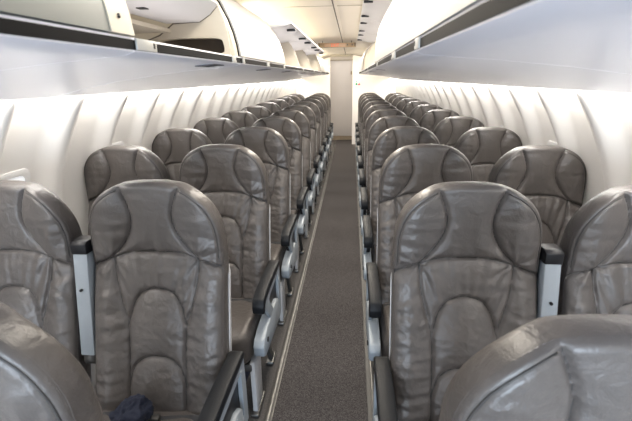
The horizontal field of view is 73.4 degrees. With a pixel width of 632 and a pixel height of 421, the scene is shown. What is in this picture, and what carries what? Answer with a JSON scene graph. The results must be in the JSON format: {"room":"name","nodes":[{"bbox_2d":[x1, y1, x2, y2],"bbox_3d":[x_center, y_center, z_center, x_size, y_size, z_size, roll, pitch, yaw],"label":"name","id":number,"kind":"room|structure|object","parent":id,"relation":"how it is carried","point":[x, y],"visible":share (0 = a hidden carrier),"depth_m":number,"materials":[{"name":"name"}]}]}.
{"room":"aircraft cabin","nodes":[
{"label":"aircraft cabin","id":0,"kind":"room"},
{"bbox_2d":[0,78,301,392],"bbox_3d":[-0.827,-0.738,4.570,0.540,1.820,13.000,1,17,5],"label":"wall","id":1,"kind":"structure","parent":0,"point":[53,138],"depth_m":2.16,"materials":[{"name":"white plastic"}]},
{"bbox_2d":[0,168,29,180],"bbox_3d":[-1.255,0.022,1.737,0.081,0.360,0.256,1,17,5],"label":"window","id":2,"kind":"structure","parent":1,"relation":"in","point":[21,174],"depth_m":1.74,"materials":[{"name":"white plastic"}]},
{"bbox_2d":[0,180,95,387],"bbox_3d":[-1.075,0.553,1.406,0.447,1.224,0.621,1,17,5],"label":"window seat","id":3,"kind":"object","parent":1,"relation":"attached to","point":[38,229],"visible":0.59,"depth_m":1.47,"materials":[{"name":"grey leather"}]},
{"bbox_2d":[0,0,134,69],"bbox_3d":[-0.790,-0.086,-0.271,0.742,0.467,2.207,1,17,5],"label":"bin","id":4,"kind":"object","parent":1,"relation":"attached to","point":[32,32],"visible":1,"depth_m":0.62,"materials":[{"name":"plastic"}]},
{"bbox_2d":[112,141,123,145],"bbox_3d":[-1.192,-0.215,2.488,0.081,0.360,0.256,1,17,5],"label":"window","id":5,"kind":"structure","parent":1,"relation":"in","point":[120,142],"depth_m":2.48,"materials":[{"name":"white plastic"}]},
{"bbox_2d":[0,0,240,100],"bbox_3d":[-0.671,-0.505,1.164,0.742,0.403,0.787,1,17,5],"label":"bin","id":6,"kind":"object","parent":1,"relation":"attached to","point":[190,19],"visible":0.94,"depth_m":1.26,"materials":[{"name":"plastic"}]},
{"bbox_2d":[0,38,239,100],"bbox_3d":[-0.672,-0.377,1.205,0.736,0.134,0.787,1,17,5],"label":"tray","id":7,"kind":"object","parent":6,"relation":"on","point":[149,58],"depth_m":1.12,"materials":[{"name":"plastic"}]},
{"bbox_2d":[84,145,169,234],"bbox_3d":[-1.012,0.316,2.157,0.447,1.224,0.621,1,17,5],"label":"window seat","id":8,"kind":"object","parent":1,"relation":"attached to","point":[107,167],"visible":0.2,"depth_m":2.18,"materials":[{"name":"grey leather"}]},
{"bbox_2d":[56,0,284,96],"bbox_3d":[-0.596,-0.817,2.051,0.742,0.465,1.082,1,17,5],"label":"bin","id":9,"kind":"object","parent":1,"relation":"attached to","point":[260,49],"visible":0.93,"depth_m":1.84,"materials":[{"name":"plastic"}]},
{"bbox_2d":[56,57,283,96],"bbox_3d":[-0.597,-0.659,2.101,0.736,0.134,1.082,1,17,5],"label":"tray","id":10,"kind":"object","parent":9,"relation":"on","point":[248,65],"depth_m":1.92,"materials":[{"name":"plastic"}]},
{"bbox_2d":[152,128,211,180],"bbox_3d":[-0.949,0.080,2.908,0.447,1.224,0.621,1,17,5],"label":"window seat","id":11,"kind":"object","parent":1,"relation":"attached to","point":[172,145],"visible":0.19,"depth_m":2.94,"materials":[{"name":"grey leather"}]},
{"bbox_2d":[193,117,238,143],"bbox_3d":[-0.886,-0.157,3.659,0.447,1.224,0.621,1,17,5],"label":"window seat","id":12,"kind":"object","parent":1,"relation":"attached to","point":[217,129],"visible":0.15,"depth_m":3.68,"materials":[{"name":"grey leather"}]},
{"bbox_2d":[221,111,257,127],"bbox_3d":[-0.824,-0.393,4.410,0.447,1.224,0.621,1,17,5],"label":"window seat","id":13,"kind":"object","parent":1,"relation":"attached to","point":[242,119],"visible":0.09,"depth_m":4.42,"materials":[{"name":"grey leather"}]},
{"bbox_2d":[172,22,308,88],"bbox_3d":[-0.490,-1.133,3.074,0.782,0.453,1.062,1,17,5],"label":"bin","id":14,"kind":"object","parent":1,"relation":"attached to","point":[286,33],"visible":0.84,"depth_m":3.09,"materials":[{"name":"plastic"}]},
{"bbox_2d":[172,65,302,88],"bbox_3d":[-0.511,-0.981,3.123,0.736,0.134,1.062,1,17,5],"label":"tray","id":15,"kind":"object","parent":14,"relation":"on","point":[288,68],"depth_m":3.01,"materials":[{"name":"plastic"}]},
{"bbox_2d":[241,106,270,119],"bbox_3d":[-0.761,-0.630,5.161,0.447,1.224,0.621,1,17,5],"label":"window seat","id":16,"kind":"object","parent":1,"relation":"attached to","point":[260,112],"visible":0.1,"depth_m":5.17,"materials":[{"name":"grey leather"}]},
{"bbox_2d":[255,102,281,113],"bbox_3d":[-0.698,-0.867,5.912,0.447,1.224,0.621,1,17,5],"label":"window seat","id":17,"kind":"object","parent":1,"relation":"attached to","point":[272,107],"visible":0.06,"depth_m":5.92,"materials":[{"name":"grey leather"}]},
{"bbox_2d":[221,38,317,85],"bbox_3d":[-0.406,-1.452,4.086,0.782,0.453,1.062,1,17,5],"label":"bin","id":18,"kind":"object","parent":1,"relation":"attached to","point":[298,46],"visible":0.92,"depth_m":4.20,"materials":[{"name":"plastic"}]},
{"bbox_2d":[221,68,313,85],"bbox_3d":[-0.426,-1.300,4.136,0.736,0.134,1.062,1,17,5],"label":"tray","id":19,"kind":"object","parent":18,"relation":"on","point":[306,70],"depth_m":4.05,"materials":[{"name":"plastic"}]},
{"bbox_2d":[267,99,288,109],"bbox_3d":[-0.635,-1.103,6.663,0.447,1.224,0.621,1,17,5],"label":"window seat","id":20,"kind":"object","parent":1,"relation":"attached to","point":[281,103],"visible":0.02,"depth_m":6.67,"materials":[{"name":"grey leather"}]},
{"bbox_2d":[277,97,295,105],"bbox_3d":[-0.572,-1.340,7.415,0.447,1.224,0.621,1,17,5],"label":"window seat","id":21,"kind":"object","parent":1,"relation":"attached to","point":[290,101],"visible":0.1,"depth_m":7.42,"materials":[{"name":"grey leather"}]},
{"bbox_2d":[250,47,323,83],"bbox_3d":[-0.321,-1.771,5.099,0.782,0.453,1.062,1,17,5],"label":"bin","id":22,"kind":"object","parent":1,"relation":"attached to","point":[309,52],"visible":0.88,"depth_m":5.25,"materials":[{"name":"plastic"}]},
{"bbox_2d":[250,70,320,83],"bbox_3d":[-0.342,-1.619,5.148,0.736,0.134,1.062,1,17,5],"label":"tray","id":23,"kind":"object","parent":22,"relation":"on","point":[316,71],"depth_m":5.09,"materials":[{"name":"plastic"}]},
{"bbox_2d":[283,95,299,101],"bbox_3d":[-0.509,-1.576,8.166,0.447,1.224,0.621,1,17,5],"label":"window seat","id":24,"kind":"object","parent":1,"relation":"attached to","point":[295,98],"visible":0.08,"depth_m":8.17,"materials":[{"name":"grey leather"}]},
{"bbox_2d":[267,54,325,82],"bbox_3d":[-0.256,-2.095,6.111,0.742,0.465,1.062,1,17,5],"label":"bin","id":25,"kind":"object","parent":1,"relation":"attached to","point":[321,67],"visible":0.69,"depth_m":6.00,"materials":[{"name":"plastic"}]},
{"bbox_2d":[267,71,323,82],"bbox_3d":[-0.257,-1.938,6.161,0.736,0.134,1.062,1,17,5],"label":"tray","id":26,"kind":"object","parent":25,"relation":"on","point":[322,72],"depth_m":6.05,"materials":[{"name":"plastic"}]},
{"bbox_2d":[290,94,304,99],"bbox_3d":[-0.447,-1.813,8.917,0.447,1.224,0.621,1,17,5],"label":"window seat","id":27,"kind":"object","parent":1,"relation":"attached to","point":[300,96],"visible":0.07,"depth_m":8.92,"materials":[{"name":"grey leather"}]},
{"bbox_2d":[280,55,328,81],"bbox_3d":[-0.172,-2.414,7.124,0.742,0.465,1.062,1,17,5],"label":"bin","id":28,"kind":"object","parent":1,"relation":"attached to","point":[323,60],"visible":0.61,"depth_m":7.09,"materials":[{"name":"plastic"}]},
{"bbox_2d":[280,72,327,81],"bbox_3d":[-0.172,-2.256,7.173,0.736,0.134,1.062,1,17,5],"label":"tray","id":29,"kind":"object","parent":28,"relation":"on","point":[326,72],"depth_m":7.09,"materials":[{"name":"plastic"}]},
{"bbox_2d":[234,0,372,57],"bbox_3d":[0.220,-1.687,4.183,1.762,0.322,13.000,1,17,5],"label":"ceiling","id":30,"kind":"structure","parent":0,"point":[319,24],"depth_m":3.57,"materials":[{"name":"white plastic"}]},
{"bbox_2d":[283,5,359,7],"bbox_3d":[0.123,-1.450,3.006,0.880,0.004,0.004,1,17,5],"label":"trim","id":31,"kind":"structure","parent":30,"relation":"attached to","point":[337,5],"depth_m":3.01,"materials":[{"name":"beige plastic"}]},
{"bbox_2d":[318,40,355,47],"bbox_3d":[0.291,-2.313,5.896,0.524,0.086,0.056,1,17,5],"label":"exit sign","id":32,"kind":"object","parent":30,"relation":"attached to","point":[351,44],"visible":0.96,"depth_m":5.88,"materials":[{"name":"brown plastic"}]},
{"bbox_2d":[333,0,346,54],"bbox_3d":[0.234,-1.808,4.144,0.020,0.006,13.000,1,17,5],"label":"ledge","id":33,"kind":"object","parent":30,"relation":"attached to","point":[334,1],"visible":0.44,"depth_m":3.70,"materials":[{"name":"white plastic"}]},
{"bbox_2d":[246,140,373,420],"bbox_3d":[0.244,0.152,4.761,2.000,0.066,13.000,1,17,5],"label":"floor","id":34,"kind":"structure","parent":0,"point":[324,374],"depth_m":2.75,"materials":[{"name":"carpet"}]},
{"bbox_2d":[0,302,103,420],"bbox_3d":[-0.618,0.793,0.612,0.578,1.230,0.627,1,17,5],"label":"seat","id":35,"kind":"object","parent":34,"relation":"on","point":[41,379],"visible":1,"depth_m":0.64,"materials":[{"name":"grey leather"}]},
{"bbox_2d":[70,179,248,420],"bbox_3d":[-0.555,0.556,1.364,0.578,1.230,0.627,1,17,5],"label":"seat","id":36,"kind":"object","parent":34,"relation":"on","point":[152,270],"visible":0.97,"depth_m":1.44,"materials":[{"name":"grey leather"}]},
{"bbox_2d":[109,394,153,420],"bbox_3d":[-0.595,0.649,1.363,0.136,0.120,0.118,1,17,5],"label":"cloth","id":37,"kind":"object","parent":36,"relation":"on","point":[138,407],"visible":1,"depth_m":1.34,"materials":[{"name":"blue fabric"}]},
{"bbox_2d":[102,410,194,420],"bbox_3d":[-0.557,0.804,1.378,0.448,0.192,0.500,1,17,5],"label":"seat cushion","id":38,"kind":"object","parent":36,"relation":"on","point":[159,415],"depth_m":1.43,"materials":[{"name":"grey leather"}]},
{"bbox_2d":[179,144,280,417],"bbox_3d":[-0.492,0.320,2.115,0.578,1.230,0.627,1,17,5],"label":"seat","id":39,"kind":"object","parent":34,"relation":"on","point":[233,177],"visible":0.59,"depth_m":2.16,"materials":[{"name":"grey leather"}]},
{"bbox_2d":[231,297,261,363],"bbox_3d":[-0.495,0.568,2.129,0.448,0.192,0.500,1,17,5],"label":"seat cushion","id":40,"kind":"object","parent":39,"relation":"on","point":[245,324],"depth_m":1.96,"materials":[{"name":"grey leather"}]},
{"bbox_2d":[224,127,297,325],"bbox_3d":[-0.429,0.083,2.866,0.578,1.230,0.627,1,17,5],"label":"seat","id":41,"kind":"object","parent":34,"relation":"on","point":[269,145],"visible":0.38,"depth_m":2.90,"materials":[{"name":"grey leather"}]},
{"bbox_2d":[271,243,286,277],"bbox_3d":[-0.432,0.331,2.880,0.448,0.192,0.500,1,17,5],"label":"seat cushion","id":42,"kind":"object","parent":41,"relation":"on","point":[278,252],"depth_m":2.76,"materials":[{"name":"grey leather"}]},
{"bbox_2d":[252,116,308,272],"bbox_3d":[-0.366,-0.154,3.617,0.578,1.230,0.627,1,17,5],"label":"seat","id":43,"kind":"object","parent":34,"relation":"on","point":[290,131],"visible":0.37,"depth_m":3.65,"materials":[{"name":"grey leather"}]},
{"bbox_2d":[291,210,299,221],"bbox_3d":[-0.369,0.095,3.631,0.448,0.192,0.500,1,17,5],"label":"seat cushion","id":44,"kind":"object","parent":43,"relation":"on","point":[297,212],"depth_m":3.60,"materials":[{"name":"grey leather"}]},
{"bbox_2d":[270,110,315,237],"bbox_3d":[-0.303,-0.390,4.368,0.578,1.230,0.627,1,17,5],"label":"seat","id":45,"kind":"object","parent":34,"relation":"on","point":[298,117],"visible":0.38,"depth_m":4.39,"materials":[{"name":"grey leather"}]},
{"bbox_2d":[263,144,335,420],"bbox_3d":[-0.030,0.243,4.381,0.040,0.008,12.180,1,17,5],"label":"trim","id":46,"kind":"structure","parent":34,"relation":"on","point":[334,144],"depth_m":2.77,"materials":[{"name":"grey metal"}]},
{"bbox_2d":[283,105,320,213],"bbox_3d":[-0.241,-0.627,5.119,0.578,1.230,0.627,1,17,5],"label":"seat","id":47,"kind":"object","parent":34,"relation":"on","point":[308,112],"visible":0.24,"depth_m":5.14,"materials":[{"name":"grey leather"}]},
{"bbox_2d":[292,101,324,195],"bbox_3d":[-0.178,-0.863,5.870,0.578,1.230,0.627,1,17,5],"label":"seat","id":48,"kind":"object","parent":34,"relation":"on","point":[319,148],"visible":0.21,"depth_m":5.89,"materials":[{"name":"grey leather"}]},
{"bbox_2d":[299,99,326,182],"bbox_3d":[-0.115,-1.100,6.621,0.578,1.230,0.627,1,17,5],"label":"seat","id":49,"kind":"object","parent":34,"relation":"on","point":[318,103],"visible":0.21,"depth_m":6.63,"materials":[{"name":"grey leather"}]},
{"bbox_2d":[305,96,329,171],"bbox_3d":[-0.052,-1.337,7.372,0.578,1.230,0.627,1,17,5],"label":"seat","id":50,"kind":"object","parent":34,"relation":"on","point":[326,134],"visible":0.21,"depth_m":7.39,"materials":[{"name":"grey leather"}]},
{"bbox_2d":[309,95,331,162],"bbox_3d":[0.011,-1.573,8.124,0.578,1.230,0.627,1,17,5],"label":"seat","id":51,"kind":"object","parent":34,"relation":"on","point":[329,129],"visible":0.23,"depth_m":8.15,"materials":[{"name":"grey leather"}]},
{"bbox_2d":[313,93,333,154],"bbox_3d":[0.074,-1.810,8.875,0.578,1.230,0.627,1,17,5],"label":"seat","id":52,"kind":"object","parent":34,"relation":"on","point":[324,94],"visible":0.22,"depth_m":8.89,"materials":[{"name":"grey leather"}]},
{"bbox_2d":[355,93,376,136],"bbox_3d":[1.099,-1.798,8.793,0.578,1.230,0.627,1,17,5],"label":"seat","id":53,"kind":"object","parent":34,"relation":"on","point":[363,94],"visible":0.09,"depth_m":8.80,"materials":[{"name":"grey leather"}]},
{"bbox_2d":[355,94,379,143],"bbox_3d":[1.036,-1.561,8.042,0.578,1.230,0.627,1,17,5],"label":"seat","id":54,"kind":"object","parent":34,"relation":"on","point":[366,95],"visible":0.09,"depth_m":8.06,"materials":[{"name":"grey leather"}]},
{"bbox_2d":[356,96,382,146],"bbox_3d":[0.973,-1.324,7.291,0.578,1.230,0.627,1,17,5],"label":"seat","id":55,"kind":"object","parent":34,"relation":"on","point":[367,97],"visible":0.06,"depth_m":7.31,"materials":[{"name":"grey leather"}]},
{"bbox_2d":[356,98,386,160],"bbox_3d":[0.910,-1.088,6.540,0.578,1.230,0.627,1,17,5],"label":"seat","id":56,"kind":"object","parent":34,"relation":"on","point":[358,140],"visible":0.16,"depth_m":6.56,"materials":[{"name":"grey leather"}]},
{"bbox_2d":[357,101,390,171],"bbox_3d":[0.847,-0.851,5.788,0.578,1.230,0.627,1,17,5],"label":"seat","id":57,"kind":"object","parent":34,"relation":"on","point":[359,148],"visible":0.12,"depth_m":5.80,"materials":[{"name":"grey leather"}]},
{"bbox_2d":[358,104,397,186],"bbox_3d":[0.784,-0.615,5.037,0.578,1.230,0.627,1,17,5],"label":"seat","id":58,"kind":"object","parent":34,"relation":"on","point":[373,108],"visible":0.2,"depth_m":5.05,"materials":[{"name":"grey leather"}]},
{"bbox_2d":[359,109,406,212],"bbox_3d":[0.721,-0.378,4.286,0.578,1.230,0.627,1,17,5],"label":"seat","id":59,"kind":"object","parent":34,"relation":"on","point":[377,114],"visible":0.19,"depth_m":4.31,"materials":[{"name":"grey leather"}]},
{"bbox_2d":[360,116,419,235],"bbox_3d":[0.658,-0.141,3.535,0.578,1.230,0.627,1,17,5],"label":"seat","id":60,"kind":"object","parent":34,"relation":"on","point":[382,124],"visible":0.23,"depth_m":3.56,"materials":[{"name":"grey leather"}]},
{"bbox_2d":[385,93,400,101],"bbox_3d":[1.633,-1.788,8.751,0.447,1.224,0.621,1,17,5],"label":"window seat","id":61,"kind":"object","parent":34,"relation":"on","point":[388,96],"visible":0.04,"depth_m":8.77,"materials":[{"name":"grey leather"}]},
{"bbox_2d":[388,94,406,103],"bbox_3d":[1.570,-1.552,8.000,0.447,1.224,0.621,1,17,5],"label":"window seat","id":62,"kind":"object","parent":34,"relation":"on","point":[392,97],"visible":0.08,"depth_m":8.02,"materials":[{"name":"grey leather"}]},
{"bbox_2d":[362,126,439,279],"bbox_3d":[0.596,0.095,2.784,0.578,1.230,0.627,1,17,5],"label":"seat","id":63,"kind":"object","parent":34,"relation":"on","point":[392,139],"visible":0.26,"depth_m":2.81,"materials":[{"name":"grey leather"}]},
{"bbox_2d":[371,245,376,262],"bbox_3d":[0.595,0.343,2.798,0.448,0.194,0.500,1,17,5],"label":"seat cushion","id":64,"kind":"object","parent":63,"relation":"on","point":[373,250],"depth_m":2.77,"materials":[{"name":"grey leather"}]},
{"bbox_2d":[391,96,412,106],"bbox_3d":[1.507,-1.315,7.248,0.447,1.224,0.621,1,17,5],"label":"window seat","id":65,"kind":"object","parent":34,"relation":"on","point":[396,100],"visible":0.05,"depth_m":7.27,"materials":[{"name":"grey leather"}]},
{"bbox_2d":[396,98,420,110],"bbox_3d":[1.444,-1.078,6.497,0.447,1.224,0.621,1,17,5],"label":"window seat","id":66,"kind":"object","parent":34,"relation":"on","point":[403,102],"visible":0.12,"depth_m":6.52,"materials":[{"name":"grey leather"}]},
{"bbox_2d":[402,101,429,116],"bbox_3d":[1.381,-0.842,5.746,0.447,1.224,0.621,1,17,5],"label":"window seat","id":67,"kind":"object","parent":34,"relation":"on","point":[409,106],"visible":0.11,"depth_m":5.77,"materials":[{"name":"grey leather"}]},
{"bbox_2d":[366,144,472,369],"bbox_3d":[0.533,0.332,2.033,0.578,1.230,0.627,1,17,5],"label":"seat","id":68,"kind":"object","parent":34,"relation":"on","point":[410,169],"visible":0.4,"depth_m":2.06,"materials":[{"name":"grey leather"}]},
{"bbox_2d":[378,303,389,357],"bbox_3d":[0.532,0.580,2.047,0.448,0.194,0.500,1,17,5],"label":"seat cushion","id":69,"kind":"object","parent":68,"relation":"on","point":[383,322],"depth_m":1.93,"materials":[{"name":"grey leather"}]},
{"bbox_2d":[409,104,441,123],"bbox_3d":[1.318,-0.605,4.995,0.447,1.224,0.621,1,17,5],"label":"window seat","id":70,"kind":"object","parent":34,"relation":"on","point":[419,111],"visible":0.09,"depth_m":5.02,"materials":[{"name":"grey leather"}]},
{"bbox_2d":[419,109,459,132],"bbox_3d":[1.256,-0.369,4.244,0.447,1.224,0.621,1,17,5],"label":"window seat","id":71,"kind":"object","parent":34,"relation":"on","point":[429,120],"visible":0.11,"depth_m":4.27,"materials":[{"name":"grey leather"}]},
{"bbox_2d":[433,116,484,147],"bbox_3d":[1.193,-0.132,3.493,0.447,1.224,0.621,1,17,5],"label":"window seat","id":72,"kind":"object","parent":34,"relation":"on","point":[449,130],"visible":0.16,"depth_m":3.52,"materials":[{"name":"grey leather"}]},
{"bbox_2d":[373,181,563,420],"bbox_3d":[0.470,0.568,1.282,0.578,1.230,0.627,1,17,5],"label":"seat","id":73,"kind":"object","parent":34,"relation":"on","point":[471,263],"visible":0.8,"depth_m":1.36,"materials":[{"name":"grey leather"}]},
{"bbox_2d":[454,127,521,181],"bbox_3d":[1.130,0.104,2.742,0.447,1.224,0.621,1,17,5],"label":"window seat","id":74,"kind":"object","parent":34,"relation":"on","point":[483,147],"visible":0.23,"depth_m":2.77,"materials":[{"name":"grey leather"}]},
{"bbox_2d":[439,314,631,420],"bbox_3d":[0.407,0.805,0.530,0.578,1.230,0.627,1,17,5],"label":"seat","id":75,"kind":"object","parent":34,"relation":"on","point":[581,370],"visible":1,"depth_m":0.56,"materials":[{"name":"grey leather"}]},
{"bbox_2d":[488,145,585,245],"bbox_3d":[1.067,0.341,1.990,0.447,1.224,0.621,1,17,5],"label":"window seat","id":76,"kind":"object","parent":34,"relation":"on","point":[553,178],"visible":0.27,"depth_m":2.03,"materials":[{"name":"grey leather"}]},
{"bbox_2d":[557,185,631,314],"bbox_3d":[1.004,0.578,1.239,0.447,1.224,0.621,1,17,5],"label":"window seat","id":77,"kind":"object","parent":34,"relation":"on","point":[596,242],"visible":0.51,"depth_m":1.32,"materials":[{"name":"grey leather"}]},
{"bbox_2d":[323,56,361,60],"bbox_3d":[0.750,-2.793,10.643,2.000,2.030,0.050,1,17,5],"label":"wall","id":78,"kind":"structure","parent":0,"point":[331,58],"depth_m":10.34,"materials":[{"name":"beige plastic"}]},
{"bbox_2d":[330,60,352,135],"bbox_3d":[0.631,-2.784,10.604,0.570,1.820,0.043,1,17,5],"label":"door","id":79,"kind":"structure","parent":78,"relation":"in","point":[341,72],"depth_m":10.58,"materials":[{"name":"plastic"}]},
{"bbox_2d":[332,136,351,139],"bbox_3d":[0.644,-1.868,10.905,0.570,0.099,0.018,1,17,5],"label":"kick plate","id":80,"kind":"object","parent":79,"relation":"attached to","point":[334,137],"visible":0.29,"depth_m":10.90,"materials":[{"name":"brown"}]},
{"bbox_2d":[296,54,395,143],"bbox_3d":[0.686,-2.555,9.887,2.300,2.030,0.040,1,17,5],"label":"wall","id":81,"kind":"structure","parent":0,"point":[382,86],"depth_m":9.76,"materials":[{"name":"white plastic"}]},
{"bbox_2d":[331,0,345,53],"bbox_3d":[0.218,-1.810,4.145,0.008,0.003,13.000,1,17,5],"label":"trim","id":82,"kind":"structure","parent":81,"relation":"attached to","point":[331,0],"depth_m":3.75,"materials":[{"name":"grey plastic"}]},
{"bbox_2d":[354,80,360,86],"bbox_3d":[0.953,-2.911,9.726,0.150,0.170,0.011,1,17,5],"label":"sign","id":83,"kind":"object","parent":81,"relation":"attached to","point":[357,83],"visible":1,"depth_m":9.72,"materials":[{"name":"white plastic"}]},
{"bbox_2d":[355,144,373,420],"bbox_3d":[0.462,0.249,4.341,0.042,0.008,12.180,1,17,5],"label":"trim","id":84,"kind":"structure","parent":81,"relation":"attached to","point":[367,361],"depth_m":2.62,"materials":[{"name":"grey metal"}]},
{"bbox_2d":[390,78,631,204],"bbox_3d":[1.292,-0.713,4.400,0.540,1.820,13.000,1,17,5],"label":"wall","id":85,"kind":"structure","parent":0,"point":[596,126],"depth_m":2.03,"materials":[{"name":"white plastic"}]},
{"bbox_2d":[359,52,404,79],"bbox_3d":[1.089,-2.408,6.999,0.742,0.495,1.073,1,17,5],"label":"bin","id":86,"kind":"object","parent":85,"relation":"attached to","point":[366,52],"visible":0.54,"depth_m":7.04,"materials":[{"name":"plastic"}]},
{"bbox_2d":[359,73,404,79],"bbox_3d":[1.094,-2.235,7.053,0.736,0.134,1.073,1,17,5],"label":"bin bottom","id":87,"kind":"object","parent":86,"relation":"on","point":[359,73],"depth_m":7.05,"materials":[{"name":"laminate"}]},
{"bbox_2d":[360,43,416,80],"bbox_3d":[1.003,-2.085,5.976,0.742,0.495,1.073,1,17,5],"label":"bin","id":88,"kind":"object","parent":85,"relation":"attached to","point":[362,66],"visible":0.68,"depth_m":5.69,"materials":[{"name":"plastic"}]},
{"bbox_2d":[361,73,416,80],"bbox_3d":[1.008,-1.913,6.030,0.736,0.134,1.073,1,17,5],"label":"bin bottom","id":89,"kind":"object","parent":88,"relation":"on","point":[361,73],"depth_m":5.94,"materials":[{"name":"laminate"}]},
{"bbox_2d":[357,31,432,81],"bbox_3d":[0.886,-1.775,4.952,0.804,0.518,1.073,1,17,5],"label":"bin","id":90,"kind":"object","parent":85,"relation":"attached to","point":[365,37],"visible":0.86,"depth_m":4.97,"materials":[{"name":"plastic"}]},
{"bbox_2d":[362,70,432,81],"bbox_3d":[0.923,-1.591,5.007,0.736,0.134,1.073,1,17,5],"label":"tray","id":91,"kind":"object","parent":90,"relation":"on","point":[413,78],"depth_m":4.93,"materials":[{"name":"plastic"}]},
{"bbox_2d":[359,18,455,82],"bbox_3d":[0.801,-1.452,3.929,0.804,0.518,1.073,1,17,5],"label":"bin","id":92,"kind":"object","parent":85,"relation":"attached to","point":[365,26],"visible":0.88,"depth_m":3.92,"materials":[{"name":"plastic"}]},
{"bbox_2d":[364,67,455,82],"bbox_3d":[0.837,-1.269,3.983,0.736,0.134,1.073,1,17,5],"label":"tray","id":93,"kind":"object","parent":92,"relation":"on","point":[365,70],"depth_m":3.88,"materials":[{"name":"plastic"}]},
{"bbox_2d":[361,0,501,85],"bbox_3d":[0.715,-1.130,2.906,0.804,0.518,1.073,1,17,5],"label":"bin","id":94,"kind":"object","parent":85,"relation":"attached to","point":[375,10],"visible":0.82,"depth_m":2.84,"materials":[{"name":"plastic"}]},
{"bbox_2d":[369,63,501,85],"bbox_3d":[0.751,-0.946,2.961,0.736,0.134,1.073,1,17,5],"label":"tray","id":95,"kind":"object","parent":94,"relation":"on","point":[456,79],"depth_m":2.83,"materials":[{"name":"plastic"}]},
{"bbox_2d":[374,0,631,92],"bbox_3d":[0.638,-0.712,1.615,0.742,0.495,1.637,1,17,5],"label":"bin","id":96,"kind":"object","parent":85,"relation":"attached to","point":[394,49],"visible":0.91,"depth_m":1.29,"materials":[{"name":"plastic"}]},
{"bbox_2d":[375,40,631,92],"bbox_3d":[0.643,-0.540,1.669,0.736,0.134,1.637,1,17,5],"label":"tray","id":97,"kind":"object","parent":96,"relation":"on","point":[402,56],"depth_m":1.29,"materials":[{"name":"plastic"}]},
{"bbox_2d":[414,0,631,73],"bbox_3d":[0.479,-0.110,-0.296,0.742,0.495,2.377,1,17,5],"label":"bin","id":98,"kind":"object","parent":85,"relation":"attached to","point":[589,34],"visible":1,"depth_m":0.50,"materials":[{"name":"plastic"}]},
{"bbox_2d":[547,141,556,145],"bbox_3d":[1.310,-0.185,2.288,0.081,0.360,0.256,1,17,5],"label":"window","id":99,"kind":"structure","parent":85,"relation":"in","point":[549,142],"depth_m":2.29,"materials":[{"name":"white plastic"}]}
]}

